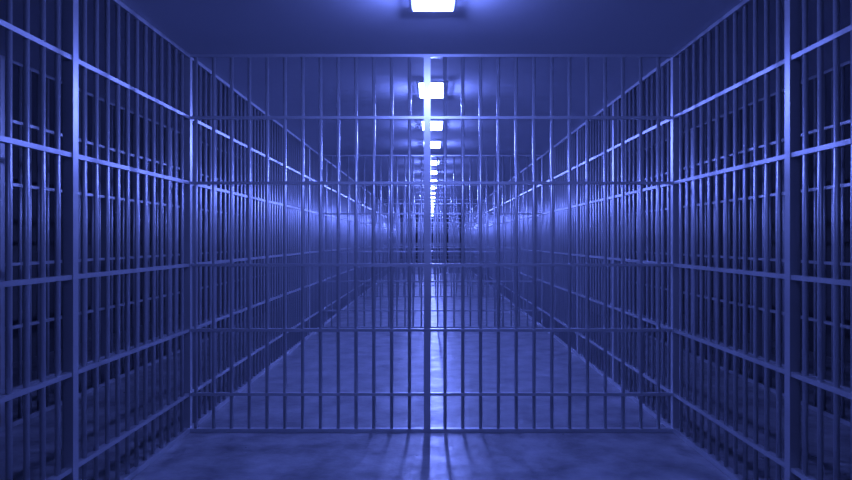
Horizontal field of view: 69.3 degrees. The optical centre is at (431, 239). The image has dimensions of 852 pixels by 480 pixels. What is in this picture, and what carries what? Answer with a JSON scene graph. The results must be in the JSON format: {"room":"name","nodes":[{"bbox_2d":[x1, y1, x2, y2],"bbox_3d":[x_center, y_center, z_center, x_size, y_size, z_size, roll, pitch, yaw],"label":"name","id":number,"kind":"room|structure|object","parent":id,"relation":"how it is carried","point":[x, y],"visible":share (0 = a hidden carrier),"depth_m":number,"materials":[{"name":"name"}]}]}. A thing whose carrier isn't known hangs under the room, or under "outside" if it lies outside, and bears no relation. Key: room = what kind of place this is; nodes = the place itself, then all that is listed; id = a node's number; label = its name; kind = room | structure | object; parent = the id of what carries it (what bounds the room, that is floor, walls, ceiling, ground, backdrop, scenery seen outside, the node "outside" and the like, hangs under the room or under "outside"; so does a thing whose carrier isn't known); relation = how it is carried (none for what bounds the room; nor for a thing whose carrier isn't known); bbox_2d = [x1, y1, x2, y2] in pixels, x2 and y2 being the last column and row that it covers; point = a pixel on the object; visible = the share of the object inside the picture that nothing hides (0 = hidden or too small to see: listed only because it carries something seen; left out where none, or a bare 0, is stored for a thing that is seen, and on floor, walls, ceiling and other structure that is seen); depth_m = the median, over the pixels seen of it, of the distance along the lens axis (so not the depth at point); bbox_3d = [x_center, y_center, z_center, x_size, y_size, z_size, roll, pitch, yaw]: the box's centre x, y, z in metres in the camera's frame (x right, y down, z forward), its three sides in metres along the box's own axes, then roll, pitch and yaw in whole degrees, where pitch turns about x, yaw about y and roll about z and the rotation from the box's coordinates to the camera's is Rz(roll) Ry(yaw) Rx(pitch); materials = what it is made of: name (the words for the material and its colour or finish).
{"room":"prison interior","nodes":[
{"label":"prison interior","id":0,"kind":"room"},
{"bbox_2d":[0,54,280,432],"bbox_3d":[-3.440,0.027,19.758,0.058,3.000,42.485,0,0,0],"label":"bars","id":1,"kind":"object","parent":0,"point":[19,420],"depth_m":6.37,"materials":[{"name":"paint"}]},
{"bbox_2d":[13,124,280,362],"bbox_3d":[-5.250,0.027,19.000,0.100,3.000,44.000,0,0,0],"label":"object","id":2,"kind":"structure","parent":0,"point":[15,127],"depth_m":8.47,"materials":[{"name":"paint"}]},
{"bbox_2d":[0,0,401,479],"bbox_3d":[-1.940,0.027,19.758,0.058,3.000,42.485,0,0,0],"label":"bars","id":3,"kind":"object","parent":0,"point":[70,276],"depth_m":4.14,"materials":[{"name":"paint"}]},
{"bbox_2d":[0,0,849,217],"bbox_3d":[0.000,-1.523,19.000,10.400,0.100,44.000,0,0,0],"label":"ceiling","id":4,"kind":"structure","parent":0,"point":[197,26],"depth_m":5.05,"materials":[{"name":"paint"}]},
{"bbox_2d":[421,120,442,129],"bbox_3d":[0.010,-1.459,7.850,0.280,0.028,0.570,0,0,0],"label":"ceiling light","id":5,"kind":"object","parent":4,"relation":"attached to","point":[434,124],"depth_m":7.75,"materials":[{"name":"white plastic"}]},
{"bbox_2d":[417,81,447,97],"bbox_3d":[0.010,-1.459,6.000,0.280,0.028,0.570,0,0,0],"label":"ceiling light","id":6,"kind":"object","parent":4,"relation":"attached to","point":[436,87],"depth_m":5.91,"materials":[{"name":"white plastic"}]},
{"bbox_2d":[423,141,441,147],"bbox_3d":[0.010,-1.459,9.420,0.280,0.028,0.570,0,0,0],"label":"ceiling light","id":7,"kind":"object","parent":4,"relation":"attached to","point":[433,144],"depth_m":9.32,"materials":[{"name":"white plastic"}]},
{"bbox_2d":[410,0,455,10],"bbox_3d":[0.010,-1.459,3.620,0.280,0.028,0.570,0,0,0],"label":"ceiling light","id":8,"kind":"object","parent":4,"relation":"attached to","point":[416,5],"depth_m":3.80,"materials":[{"name":"white plastic"}]},
{"bbox_2d":[431,160,439,164],"bbox_3d":[0.010,-1.459,11.600,0.280,0.028,0.570,0,0,0],"label":"ceiling light","id":9,"kind":"object","parent":4,"relation":"attached to","point":[433,162],"depth_m":11.49,"materials":[{"name":"white plastic"}]},
{"bbox_2d":[0,268,849,479],"bbox_3d":[0.000,1.577,19.000,10.400,0.100,44.000,0,0,0],"label":"floor","id":10,"kind":"structure","parent":0,"point":[197,456],"depth_m":5.27,"materials":[{"name":"concrete"}]},
{"bbox_2d":[359,185,501,296],"bbox_3d":[0.000,0.027,16.460,3.918,3.000,0.052,0,0,0],"label":"gate","id":11,"kind":"object","parent":10,"relation":"on","point":[361,203],"visible":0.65,"depth_m":16.45,"materials":[{"name":"metal"}]},
{"bbox_2d":[184,54,678,432],"bbox_3d":[0.000,0.027,4.900,3.918,3.000,0.052,0,0,0],"label":"gate","id":12,"kind":"object","parent":10,"relation":"on","point":[187,61],"visible":0.99,"depth_m":4.89,"materials":[{"name":"metal"}]},
{"bbox_2d":[378,199,484,280],"bbox_3d":[0.000,0.027,22.240,3.918,3.000,0.052,0,0,0],"label":"gate","id":13,"kind":"object","parent":10,"relation":"on","point":[378,199],"visible":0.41,"depth_m":22.23,"materials":[{"name":"metal"}]},
{"bbox_2d":[322,155,542,327],"bbox_3d":[0.000,0.027,10.680,3.918,3.000,0.052,0,0,0],"label":"gate","id":14,"kind":"object","parent":10,"relation":"on","point":[323,213],"visible":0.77,"depth_m":10.67,"materials":[{"name":"metal"}]},
{"bbox_2d":[394,208,471,273],"bbox_3d":[0.000,0.027,28.020,3.918,3.000,0.052,0,0,0],"label":"gate","id":15,"kind":"object","parent":10,"relation":"on","point":[458,218],"visible":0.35,"depth_m":28.01,"materials":[{"name":"metal"}]},
{"bbox_2d":[400,215,466,267],"bbox_3d":[0.000,0.027,33.800,3.918,3.000,0.052,0,0,0],"label":"gate","id":16,"kind":"object","parent":10,"relation":"on","point":[407,215],"visible":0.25,"depth_m":33.78,"materials":[{"name":"metal"}]},
{"bbox_2d":[406,217,460,263],"bbox_3d":[0.000,0.027,39.580,3.918,3.000,0.052,0,0,0],"label":"gate","id":17,"kind":"object","parent":10,"relation":"on","point":[448,217],"visible":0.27,"depth_m":39.56,"materials":[{"name":"metal"}]},
{"bbox_2d":[406,219,447,261],"bbox_3d":[0.000,0.027,41.050,10.400,3.000,0.100,0,0,0],"label":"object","id":18,"kind":"structure","parent":0,"point":[406,219],"depth_m":41.00,"materials":[{"name":"paint"}]},
{"bbox_2d":[460,0,851,479],"bbox_3d":[1.940,0.027,19.758,0.058,3.000,42.485,0,0,0],"label":"bars","id":19,"kind":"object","parent":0,"point":[792,276],"depth_m":4.17,"materials":[{"name":"paint"}]},
{"bbox_2d":[582,60,849,426],"bbox_3d":[3.440,0.027,19.758,0.058,3.000,42.485,0,0,0],"label":"bars","id":20,"kind":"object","parent":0,"point":[843,420],"depth_m":6.46,"materials":[{"name":"paint"}]},
{"bbox_2d":[582,124,849,362],"bbox_3d":[5.250,0.027,19.000,0.100,3.000,44.000,0,0,0],"label":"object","id":21,"kind":"structure","parent":0,"point":[847,127],"depth_m":9.34,"materials":[{"name":"paint"}]}
]}

